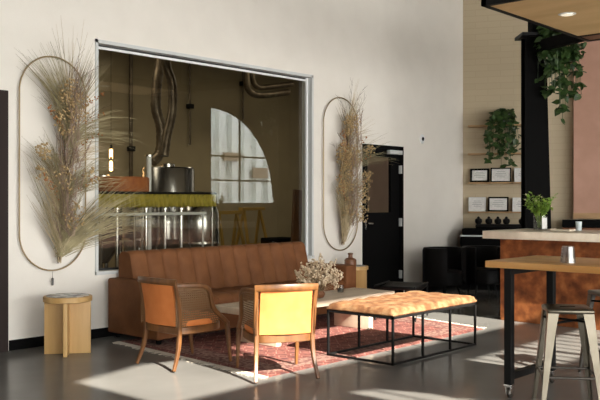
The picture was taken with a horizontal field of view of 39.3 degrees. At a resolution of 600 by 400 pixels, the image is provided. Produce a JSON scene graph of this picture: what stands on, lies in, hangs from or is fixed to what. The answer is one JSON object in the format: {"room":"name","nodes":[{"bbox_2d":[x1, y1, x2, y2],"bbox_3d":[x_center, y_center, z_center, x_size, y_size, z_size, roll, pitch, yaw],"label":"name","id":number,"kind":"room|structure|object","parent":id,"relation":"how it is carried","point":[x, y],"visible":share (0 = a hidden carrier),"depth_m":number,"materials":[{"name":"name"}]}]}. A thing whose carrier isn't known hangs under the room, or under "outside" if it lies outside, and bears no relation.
{"room":"cafe","nodes":[
{"label":"cafe","id":0,"kind":"room"},
{"bbox_2d":[159,59,176,156],"bbox_3d":[-2.079,-1.760,13.276,0.171,2.159,0.322,0,0,42],"label":"ventilation duct","id":1,"kind":"object","parent":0,"point":[166,64],"visible":0.77,"depth_m":13.23,"materials":[{"name":"metal"}]},
{"bbox_2d":[0,0,462,350],"bbox_3d":[-3.741,-3.350,6.780,0.160,9.500,19.050,0,0,42],"label":"wall","id":2,"kind":"structure","parent":0,"point":[408,54],"depth_m":10.75,"materials":[{"name":"paint"}]},
{"bbox_2d":[0,90,7,352],"bbox_3d":[-3.056,0.195,7.374,0.060,2.410,1.050,0,0,42],"label":"door","id":3,"kind":"structure","parent":2,"relation":"in","point":[3,93],"depth_m":7.71,"materials":[{"name":"grey paint"}]},
{"bbox_2d":[19,56,85,270],"bbox_3d":[-2.391,-0.352,8.128,0.037,2.078,0.734,0,0,42],"label":"hoop","id":4,"kind":"object","parent":2,"relation":"attached to","point":[28,259],"visible":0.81,"depth_m":7.92,"materials":[{"name":"brown"}]},
{"bbox_2d":[18,22,155,263],"bbox_3d":[-2.019,-0.580,8.260,0.276,2.396,1.668,0,0,44],"label":"dried grass","id":5,"kind":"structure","parent":4,"relation":"attached to","point":[66,238],"depth_m":8.10,"materials":[{"name":"brown plant"}]},
{"bbox_2d":[9,327,122,350],"bbox_3d":[-0.928,1.353,9.764,0.014,0.095,5.290,0,0,42],"label":"baseboard","id":6,"kind":"structure","parent":2,"relation":"attached to","point":[24,343],"depth_m":8.00,"materials":[{"name":"black paint"}]},
{"bbox_2d":[95,39,314,274],"bbox_3d":[-1.002,-0.435,9.790,0.190,2.390,3.350,0,0,42],"label":"window","id":7,"kind":"structure","parent":2,"relation":"in","point":[307,80],"depth_m":10.59,"materials":[{"name":"silver metal"}]},
{"bbox_2d":[323,97,357,250],"bbox_3d":[0.544,-0.352,11.379,0.037,2.078,0.734,0,0,42],"label":"hoop","id":8,"kind":"object","parent":2,"relation":"attached to","point":[336,97],"visible":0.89,"depth_m":11.12,"materials":[{"name":"brown metal"}]},
{"bbox_2d":[331,78,397,244],"bbox_3d":[0.946,-0.517,11.561,0.241,2.270,1.621,0,0,44],"label":"dried flower arrangement","id":9,"kind":"object","parent":8,"relation":"attached to","point":[350,158],"visible":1,"depth_m":11.29,"materials":[{"name":"brown plant"}]},
{"bbox_2d":[362,144,403,292],"bbox_3d":[1.158,0.305,12.171,0.205,2.190,0.980,0,0,42],"label":"door","id":10,"kind":"structure","parent":2,"relation":"in","point":[382,232],"depth_m":12.24,"materials":[{"name":"black paint"}]},
{"bbox_2d":[420,134,424,143],"bbox_3d":[1.874,-0.934,12.860,0.026,0.145,0.116,0,0,42],"label":"wall thermostat","id":11,"kind":"object","parent":2,"relation":"attached to","point":[422,138],"visible":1,"depth_m":12.84,"materials":[{"name":"white plastic"}]},
{"bbox_2d":[405,286,449,291],"bbox_3d":[2.121,1.353,13.142,0.014,0.095,1.650,0,0,42],"label":"baseboard","id":12,"kind":"structure","parent":2,"relation":"attached to","point":[425,288],"depth_m":13.04,"materials":[{"name":"black paint"}]},
{"bbox_2d":[99,49,387,267],"bbox_3d":[-5.598,-3.350,15.160,0.150,9.500,29.000,0,0,42],"label":"wall","id":13,"kind":"structure","parent":0,"point":[255,160],"depth_m":19.35,"materials":[{"name":"beige paint"}]},
{"bbox_2d":[127,54,134,175],"bbox_3d":[-3.475,-2.003,17.288,0.110,3.594,0.140,0,0,42],"label":"conduit","id":14,"kind":"object","parent":13,"relation":"attached to","point":[129,149],"visible":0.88,"depth_m":17.25,"materials":[{"name":"metal"}]},
{"bbox_2d":[186,63,193,144],"bbox_3d":[-2.414,-2.505,18.462,0.110,2.591,0.140,0,0,42],"label":"conduit","id":15,"kind":"object","parent":13,"relation":"attached to","point":[189,106],"visible":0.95,"depth_m":18.44,"materials":[{"name":"metal"}]},
{"bbox_2d":[239,72,243,119],"bbox_3d":[-1.331,-2.837,19.662,0.110,1.927,0.140,0,0,42],"label":"conduit","id":16,"kind":"object","parent":13,"relation":"attached to","point":[240,82],"visible":0.63,"depth_m":19.64,"materials":[{"name":"metal"}]},
{"bbox_2d":[243,72,289,97],"bbox_3d":[-0.721,-2.573,18.212,0.181,0.783,1.380,0,0,42],"label":"ceiling pipe","id":17,"kind":"object","parent":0,"point":[246,76],"visible":0.87,"depth_m":17.95,"materials":[{"name":"metal"}]},
{"bbox_2d":[250,73,293,89],"bbox_3d":[-0.612,-2.673,18.332,0.145,0.627,1.313,0,0,42],"label":"ceiling pipe","id":18,"kind":"object","parent":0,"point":[254,83],"visible":0.77,"depth_m":18.17,"materials":[{"name":"metal"}]},
{"bbox_2d":[0,286,599,399],"bbox_3d":[7.086,1.450,10.444,29.000,0.100,39.000,0,0,42],"label":"floor","id":19,"kind":"structure","parent":0,"point":[110,371],"depth_m":6.78,"materials":[{"name":"concrete"}]},
{"bbox_2d":[43,293,91,356],"bbox_3d":[-2.123,1.135,7.676,0.436,0.529,0.436,0,0,-9],"label":"drum side table","id":20,"kind":"object","parent":19,"relation":"on","point":[67,316],"visible":1,"depth_m":7.65,"materials":[{"name":"brown wood"}]},
{"bbox_2d":[99,174,122,267],"bbox_3d":[-3.289,0.485,14.024,0.736,1.830,0.736,0,0,42],"label":"tank","id":21,"kind":"object","parent":19,"relation":"on","point":[108,249],"visible":0.21,"depth_m":13.82,"materials":[{"name":"silver metal"}]},
{"bbox_2d":[114,208,119,266],"bbox_3d":[-2.315,0.751,10.627,0.070,1.299,0.070,0,0,42],"label":"pipe","id":22,"kind":"object","parent":19,"relation":"on","point":[116,235],"visible":0.36,"depth_m":10.61,"materials":[{"name":"silver metal"}]},
{"bbox_2d":[99,176,148,267],"bbox_3d":[-2.392,0.546,11.288,0.675,1.709,0.750,0,0,42],"label":"drum","id":23,"kind":"object","parent":19,"relation":"on","point":[142,183],"visible":0.42,"depth_m":11.02,"materials":[{"name":"rusted metal"},{"name":"rust-orange painted steel"}]},
{"bbox_2d":[121,207,159,250],"bbox_3d":[-2.391,0.585,12.632,0.576,1.630,0.576,0,0,42],"label":"tank","id":24,"kind":"object","parent":19,"relation":"on","point":[155,232],"visible":0.26,"depth_m":12.43,"materials":[{"name":"silver metal"}]},
{"bbox_2d":[143,208,148,249],"bbox_3d":[-2.010,0.752,10.964,0.070,1.296,0.070,0,0,42],"label":"pipe","id":25,"kind":"object","parent":19,"relation":"on","point":[145,217],"visible":0.5,"depth_m":10.95,"materials":[{"name":"silver metal"}]},
{"bbox_2d":[145,155,152,249],"bbox_3d":[-2.134,0.382,11.872,0.112,2.036,0.112,0,0,42],"label":"pipe","id":26,"kind":"object","parent":19,"relation":"on","point":[147,156],"visible":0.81,"depth_m":11.84,"materials":[{"name":"white metal"}]},
{"bbox_2d":[99,212,205,246],"bbox_3d":[-1.933,0.780,10.826,0.038,1.240,1.900,0,0,42],"label":"guard rail","id":27,"kind":"object","parent":19,"relation":"on","point":[147,213],"visible":0.34,"depth_m":11.10,"materials":[{"name":"silver metal"}]},
{"bbox_2d":[99,191,216,245],"bbox_3d":[-1.838,0.646,11.002,0.090,1.508,1.995,0,0,42],"label":"platform","id":28,"kind":"object","parent":19,"relation":"on","point":[157,199],"visible":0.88,"depth_m":11.07,"materials":[{"name":"green fabric"}]},
{"bbox_2d":[163,208,166,248],"bbox_3d":[-1.800,0.753,11.197,0.064,1.293,0.064,0,0,42],"label":"pipe","id":29,"kind":"object","parent":19,"relation":"on","point":[164,209],"visible":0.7,"depth_m":11.18,"materials":[{"name":"silver metal"}]},
{"bbox_2d":[141,163,194,248],"bbox_3d":[-2.245,0.385,14.286,0.916,2.030,0.916,0,0,42],"label":"tank","id":30,"kind":"object","parent":19,"relation":"on","point":[167,177],"visible":0.43,"depth_m":13.88,"materials":[{"name":"silver metal"}]},
{"bbox_2d":[150,58,164,165],"bbox_3d":[-2.436,-1.835,14.372,0.207,2.508,0.349,0,0,42],"label":"ventilation duct","id":31,"kind":"object","parent":30,"relation":"attached to","point":[157,78],"visible":0.62,"depth_m":14.30,"materials":[{"name":"metal"}]},
{"bbox_2d":[178,208,183,247],"bbox_3d":[-1.615,0.754,11.402,0.090,1.291,0.090,0,0,42],"label":"pipe","id":32,"kind":"object","parent":19,"relation":"on","point":[179,209],"visible":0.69,"depth_m":11.38,"materials":[{"name":"silver metal"}]},
{"bbox_2d":[178,191,219,247],"bbox_3d":[-1.510,0.635,12.562,0.616,1.530,0.616,0,0,42],"label":"tank","id":33,"kind":"object","parent":19,"relation":"on","point":[192,224],"visible":0.34,"depth_m":12.30,"materials":[{"name":"silver metal"}]},
{"bbox_2d":[218,211,244,245],"bbox_3d":[-1.266,0.798,14.773,0.642,1.217,0.642,0,0,42],"label":"trestle","id":34,"kind":"object","parent":19,"relation":"on","point":[236,219],"visible":0.42,"depth_m":14.87,"materials":[{"name":"brown wood"}]},
{"bbox_2d":[235,207,266,244],"bbox_3d":[-0.917,0.773,16.054,0.642,1.267,0.642,0,0,42],"label":"trestle","id":35,"kind":"object","parent":19,"relation":"on","point":[244,209],"visible":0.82,"depth_m":15.95,"materials":[{"name":"brown wood"}]},
{"bbox_2d":[261,237,290,242],"bbox_3d":[-0.314,1.000,13.428,0.415,0.800,0.500,0,0,42],"label":"equipment case","id":36,"kind":"object","parent":19,"relation":"on","point":[266,239],"visible":0.2,"depth_m":13.26,"materials":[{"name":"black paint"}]},
{"bbox_2d":[291,189,301,241],"bbox_3d":[-0.064,0.627,12.075,0.060,1.558,0.287,0,0,42],"label":"leaning board","id":37,"kind":"object","parent":19,"relation":"on","point":[296,222],"visible":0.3,"depth_m":12.06,"materials":[{"name":"brown wood"}]},
{"bbox_2d":[112,313,486,378],"bbox_3d":[0.191,1.395,8.782,2.272,0.009,3.983,0,0,42],"label":"rug","id":38,"kind":"object","parent":19,"relation":"on","point":[210,348],"visible":0.73,"depth_m":8.05,"materials":[{"name":"red fabric"}]},
{"bbox_2d":[135,276,231,371],"bbox_3d":[-1.008,1.018,7.181,0.606,0.752,0.673,0,0,43],"label":"armchair","id":39,"kind":"object","parent":38,"relation":"on","point":[163,312],"visible":1,"depth_m":6.96,"materials":[{"name":"brown wood"}]},
{"bbox_2d":[172,310,217,326],"bbox_3d":[-0.984,1.008,7.207,0.498,0.070,0.532,0,0,43],"label":"seat cushion","id":40,"kind":"object","parent":39,"relation":"on","point":[204,319],"depth_m":6.99,"materials":[{"name":"orange fabric"}]},
{"bbox_2d":[108,241,355,344],"bbox_3d":[-0.628,0.953,9.392,0.820,0.877,3.060,0,0,42],"label":"sofa","id":41,"kind":"object","parent":38,"relation":"on","point":[226,269],"visible":0.7,"depth_m":9.05,"materials":[{"name":"brown leather"}]},
{"bbox_2d":[236,283,319,382],"bbox_3d":[-0.181,1.018,6.727,0.606,0.752,0.673,0,0,-17],"label":"armchair","id":42,"kind":"object","parent":38,"relation":"on","point":[286,314],"visible":1,"depth_m":6.47,"materials":[{"name":"yellow fabric"}]},
{"bbox_2d":[244,318,302,334],"bbox_3d":[-0.191,1.008,6.761,0.498,0.070,0.532,0,0,-17],"label":"seat cushion","id":43,"kind":"object","parent":42,"relation":"on","point":[250,328],"depth_m":6.45,"materials":[{"name":"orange fabric"}]},
{"bbox_2d":[215,287,394,346],"bbox_3d":[0.100,1.199,8.668,0.570,0.385,2.200,0,0,42],"label":"coffee table","id":44,"kind":"object","parent":38,"relation":"on","point":[331,296],"visible":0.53,"depth_m":9.00,"materials":[{"name":"beige stone"}]},
{"bbox_2d":[312,291,324,297],"bbox_3d":[0.184,0.969,8.619,0.150,0.075,0.150,0,0,42],"label":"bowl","id":45,"kind":"object","parent":44,"relation":"on","point":[321,294],"depth_m":8.56,"materials":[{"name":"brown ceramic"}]},
{"bbox_2d":[294,253,343,297],"bbox_3d":[0.193,0.774,8.631,0.513,0.464,0.514,0,0,4],"label":"flower vase","id":46,"kind":"object","parent":44,"relation":"on","point":[316,274],"visible":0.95,"depth_m":8.55,"materials":[{"name":"brown ceramic"}]},
{"bbox_2d":[373,280,428,321],"bbox_3d":[1.195,1.187,9.888,0.497,0.407,0.640,0,0,22],"label":"stool","id":47,"kind":"object","parent":38,"relation":"on","point":[391,285],"visible":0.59,"depth_m":9.91,"materials":[{"name":"black leather"}]},
{"bbox_2d":[326,291,476,365],"bbox_3d":[0.966,1.149,7.792,0.734,0.483,1.364,0,0,42],"label":"bench","id":48,"kind":"object","parent":38,"relation":"on","point":[410,303],"visible":1,"depth_m":7.54,"materials":[{"name":"black metal"}]},
{"bbox_2d":[326,291,476,316],"bbox_3d":[0.966,0.947,7.792,0.734,0.077,1.364,0,0,42],"label":"cushion","id":49,"kind":"object","parent":48,"relation":"on","point":[410,303],"depth_m":7.51,"materials":[{"name":"orange leather"}]},
{"bbox_2d":[356,264,367,288],"bbox_3d":[0.690,1.135,11.180,0.436,0.529,0.436,0,0,24],"label":"drum side table","id":50,"kind":"object","parent":19,"relation":"on","point":[361,270],"visible":0.29,"depth_m":11.10,"materials":[{"name":"brown wood"}]},
{"bbox_2d":[344,253,355,264],"bbox_3d":[0.666,0.783,11.093,0.160,0.175,0.160,0,0,42],"label":"bottle","id":51,"kind":"object","parent":50,"relation":"on","point":[350,260],"visible":0.75,"depth_m":11.04,"materials":[{"name":"brown ceramic"}]},
{"bbox_2d":[422,246,465,294],"bbox_3d":[2.051,1.041,12.030,0.620,0.723,0.580,0,0,-38],"label":"chair","id":52,"kind":"object","parent":19,"relation":"on","point":[442,266],"visible":0.9,"depth_m":11.82,"materials":[{"name":"black leather"}]},
{"bbox_2d":[447,269,462,286],"bbox_3d":[2.064,1.105,12.014,0.540,0.230,0.540,0,0,-38],"label":"seat cushion","id":53,"kind":"object","parent":52,"relation":"on","point":[454,276],"depth_m":11.78,"materials":[{"name":"black leather"}]},
{"bbox_2d":[460,235,499,290],"bbox_3d":[4.123,0.975,12.968,3.200,0.850,0.640,0,0,17],"label":"counter","id":54,"kind":"object","parent":19,"relation":"on","point":[465,240],"depth_m":13.07,"materials":[{"name":"black paint"}]},
{"bbox_2d":[460,235,482,236],"bbox_3d":[4.123,0.560,12.968,3.200,0.020,0.640,0,0,17],"label":"countertop","id":55,"kind":"structure","parent":54,"relation":"on","point":[460,235],"depth_m":13.07,"materials":[{"name":"white stone"}]},
{"bbox_2d":[462,224,520,234],"bbox_3d":[3.212,0.465,13.220,1.270,0.170,0.400,0,0,17],"label":"espresso machine","id":56,"kind":"object","parent":54,"relation":"on","point":[479,228],"visible":0.52,"depth_m":13.13,"materials":[{"name":"black paint"}]},
{"bbox_2d":[475,216,481,223],"bbox_3d":[2.834,0.320,13.333,0.110,0.120,0.110,0,0,42],"label":"jar","id":57,"kind":"object","parent":56,"relation":"on","point":[478,220],"visible":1,"depth_m":13.29,"materials":[{"name":"black ceramic"}]},
{"bbox_2d":[485,216,491,223],"bbox_3d":[2.987,0.320,13.287,0.110,0.120,0.110,0,0,42],"label":"jar","id":58,"kind":"object","parent":56,"relation":"on","point":[488,220],"visible":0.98,"depth_m":13.25,"materials":[{"name":"black ceramic"}]},
{"bbox_2d":[494,216,500,223],"bbox_3d":[3.121,0.320,13.247,0.110,0.120,0.110,0,0,42],"label":"jar","id":59,"kind":"object","parent":56,"relation":"on","point":[497,220],"visible":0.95,"depth_m":13.21,"materials":[{"name":"black ceramic"}]},
{"bbox_2d":[503,217,509,223],"bbox_3d":[3.245,0.320,13.210,0.110,0.120,0.110,0,0,42],"label":"jar","id":60,"kind":"object","parent":56,"relation":"on","point":[506,220],"visible":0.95,"depth_m":13.17,"materials":[{"name":"black ceramic"}]},
{"bbox_2d":[562,220,599,229],"bbox_3d":[4.848,0.428,12.845,1.600,0.240,0.300,0,0,17],"label":"equipment rack","id":61,"kind":"object","parent":54,"relation":"on","point":[566,224],"visible":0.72,"depth_m":12.85,"materials":[{"name":"black metal"}]},
{"bbox_2d":[462,245,499,296],"bbox_3d":[2.669,1.041,12.320,0.620,0.723,0.580,0,0,-8],"label":"chair","id":62,"kind":"object","parent":19,"relation":"on","point":[477,274],"visible":0.8,"depth_m":12.11,"materials":[{"name":"black leather"}]},
{"bbox_2d":[475,267,499,284],"bbox_3d":[2.672,1.105,12.300,0.540,0.230,0.540,0,0,-8],"label":"seat cushion","id":63,"kind":"object","parent":62,"relation":"on","point":[483,275],"depth_m":12.05,"materials":[{"name":"black leather"}]},
{"bbox_2d":[515,22,550,228],"bbox_3d":[3.125,-3.350,10.997,0.530,9.500,0.400,0,0,0],"label":"steel column","id":64,"kind":"structure","parent":19,"relation":"on","point":[535,166],"depth_m":10.90,"materials":[{"name":"black metal"}]},
{"bbox_2d":[535,34,583,51],"bbox_3d":[3.178,-1.945,10.269,0.101,0.244,1.477,0,0,-7],"label":"support beam","id":65,"kind":"structure","parent":64,"relation":"attached to","point":[561,40],"depth_m":10.28,"materials":[{"name":"black metal"}]},
{"bbox_2d":[533,26,586,124],"bbox_3d":[3.331,-1.665,10.788,0.674,1.407,0.520,0,0,4],"label":"pothos","id":66,"kind":"object","parent":64,"relation":"hanging from","point":[555,60],"visible":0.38,"depth_m":10.68,"materials":[{"name":"green plant"}]},
{"bbox_2d":[483,228,599,329],"bbox_3d":[4.141,0.877,8.600,4.500,1.045,1.085,0,0,42],"label":"bar counter","id":67,"kind":"object","parent":19,"relation":"on","point":[529,287],"depth_m":9.39,"materials":[{"name":"orange metal"}]},
{"bbox_2d":[522,192,557,230],"bbox_3d":[2.813,0.125,9.863,0.434,0.459,0.387,0,0,42],"label":"potted plant","id":68,"kind":"object","parent":67,"relation":"on","point":[540,208],"visible":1,"depth_m":9.80,"materials":[{"name":"green plant"}]},
{"bbox_2d":[483,228,599,241],"bbox_3d":[4.141,0.399,8.600,4.500,0.088,1.085,0,0,42],"label":"countertop","id":69,"kind":"structure","parent":67,"relation":"on","point":[527,233],"depth_m":9.29,"materials":[{"name":"stone"}]},
{"bbox_2d":[550,228,575,230],"bbox_3d":[3.031,0.344,9.699,0.240,0.022,0.160,0,0,42],"label":"tray","id":70,"kind":"object","parent":67,"relation":"on","point":[555,229],"visible":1,"depth_m":9.66,"materials":[{"name":"stone"}]},
{"bbox_2d":[575,221,581,230],"bbox_3d":[3.252,0.302,9.770,0.096,0.105,0.072,0,0,-19],"label":"ceramic cup","id":71,"kind":"object","parent":67,"relation":"on","point":[578,223],"visible":0.98,"depth_m":9.74,"materials":[{"name":"white ceramic"}]},
{"bbox_2d":[485,255,599,397],"bbox_3d":[2.478,0.917,5.490,2.400,0.966,0.790,0,0,42],"label":"table","id":72,"kind":"object","parent":19,"relation":"on","point":[550,264],"visible":0.82,"depth_m":5.92,"materials":[{"name":"brown wood"}]},
{"bbox_2d":[532,304,599,399],"bbox_3d":[1.819,1.062,5.714,0.410,0.677,0.410,0,0,8],"label":"metal stool","id":73,"kind":"object","parent":19,"relation":"on","point":[550,313],"visible":1,"depth_m":5.58,"materials":[{"name":"silver metal"}]},
{"bbox_2d":[578,290,599,371],"bbox_3d":[2.492,1.062,6.669,0.410,0.677,0.410,0,0,-6],"label":"metal stool","id":74,"kind":"object","parent":19,"relation":"on","point":[592,294],"visible":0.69,"depth_m":6.78,"materials":[{"name":"black metal"}]},
{"bbox_2d":[463,0,599,228],"bbox_3d":[4.271,-3.350,13.357,3.300,9.500,0.150,0,0,17],"label":"wall","id":75,"kind":"structure","parent":0,"point":[491,52],"depth_m":13.60,"materials":[{"name":"tile"}]},
{"bbox_2d":[468,182,520,183],"bbox_3d":[3.281,-0.274,13.450,1.150,0.022,0.240,0,0,17],"label":"wall shelf","id":76,"kind":"object","parent":75,"relation":"attached to","point":[468,182],"visible":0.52,"depth_m":13.39,"materials":[{"name":"brown wood"}]},
{"bbox_2d":[470,168,488,181],"bbox_3d":[2.908,-0.396,13.599,0.300,0.226,0.055,0,0,17],"label":"picture frame","id":77,"kind":"object","parent":76,"relation":"on","point":[476,175],"visible":0.93,"depth_m":13.59,"materials":[{"name":"black paint"}]},
{"bbox_2d":[491,168,510,181],"bbox_3d":[3.229,-0.401,13.503,0.320,0.236,0.057,0,0,17],"label":"picture frame","id":78,"kind":"object","parent":76,"relation":"on","point":[497,174],"visible":0.89,"depth_m":13.50,"materials":[{"name":"white paper"}]},
{"bbox_2d":[514,168,520,181],"bbox_3d":[3.564,-0.396,13.402,0.280,0.226,0.055,0,0,17],"label":"picture frame","id":79,"kind":"object","parent":76,"relation":"on","point":[517,171],"visible":0.36,"depth_m":13.43,"materials":[{"name":"silver metal"}]},
{"bbox_2d":[468,211,520,212],"bbox_3d":[3.281,0.196,13.450,1.150,0.022,0.240,0,0,17],"label":"wall shelf","id":80,"kind":"object","parent":75,"relation":"attached to","point":[468,211],"visible":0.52,"depth_m":13.45,"materials":[{"name":"brown wood"}]},
{"bbox_2d":[468,197,485,210],"bbox_3d":[2.870,0.071,13.611,0.270,0.231,0.056,0,0,17],"label":"picture frame","id":81,"kind":"object","parent":80,"relation":"on","point":[475,203],"visible":1,"depth_m":13.60,"materials":[{"name":"white paper"}]},
{"bbox_2d":[488,197,508,211],"bbox_3d":[3.191,0.069,13.515,0.320,0.236,0.057,0,0,17],"label":"picture frame","id":82,"kind":"object","parent":80,"relation":"on","point":[497,204],"visible":1,"depth_m":13.51,"materials":[{"name":"white paper"}]},
{"bbox_2d":[512,198,520,211],"bbox_3d":[3.535,0.074,13.411,0.280,0.226,0.055,0,0,17],"label":"picture frame","id":83,"kind":"object","parent":80,"relation":"on","point":[516,202],"visible":0.39,"depth_m":13.43,"materials":[{"name":"white paper"}]},
{"bbox_2d":[468,124,520,127],"bbox_3d":[3.281,-1.189,13.450,1.150,0.022,0.240,0,0,17],"label":"wall shelf","id":84,"kind":"object","parent":75,"relation":"attached to","point":[517,125],"visible":0.5,"depth_m":13.46,"materials":[{"name":"brown wood"}]},
{"bbox_2d":[483,108,520,168],"bbox_3d":[3.185,-0.974,13.321,0.701,0.988,0.418,0,0,-22],"label":"pothos","id":85,"kind":"object","parent":84,"relation":"on","point":[501,116],"visible":0.99,"depth_m":13.29,"materials":[{"name":"green plant"}]},
{"bbox_2d":[468,153,520,154],"bbox_3d":[3.281,-0.739,13.450,1.150,0.022,0.240,0,0,17],"label":"wall shelf","id":86,"kind":"object","parent":75,"relation":"attached to","point":[468,153],"visible":0.55,"depth_m":13.44,"materials":[{"name":"brown wood"}]},
{"bbox_2d":[573,40,599,218],"bbox_3d":[4.993,-1.305,12.927,1.510,3.190,0.260,0,0,17],"label":"plaster panel","id":87,"kind":"object","parent":75,"relation":"attached to","point":[586,110],"visible":0.8,"depth_m":13.00,"materials":[{"name":"pink paint"}]},
{"bbox_3d":[1.807,-8.150,9.820,22.000,0.100,31.000,0,0,42],"label":"ceiling","id":88,"kind":"structure","parent":0,"visible":0},
{"bbox_2d":[481,0,599,41],"bbox_3d":[2.850,-4.944,8.319,1.020,6.311,2.370,0,0,42],"label":"ceiling panel","id":89,"kind":"object","parent":88,"relation":"in","point":[564,13],"depth_m":8.12,"materials":[{"name":"brown"}]},
{"bbox_3d":[0.012,-3.850,16.158,6.840,0.100,20.000,0,0,42],"label":"ceiling","id":90,"kind":"structure","parent":0,"visible":0},
{"bbox_2d":[109,145,112,158],"bbox_3d":[-3.290,-2.255,14.621,0.060,3.089,0.060,0,0,42],"label":"pendant bulb","id":91,"kind":"object","parent":90,"relation":"hanging from","point":[110,150],"visible":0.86,"depth_m":14.60,"materials":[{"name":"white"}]},
{"bbox_2d":[109,157,112,170],"bbox_3d":[-3.263,-2.149,14.501,0.060,3.303,0.060,0,0,42],"label":"pendant bulb","id":92,"kind":"object","parent":90,"relation":"hanging from","point":[110,163],"visible":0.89,"depth_m":14.48,"materials":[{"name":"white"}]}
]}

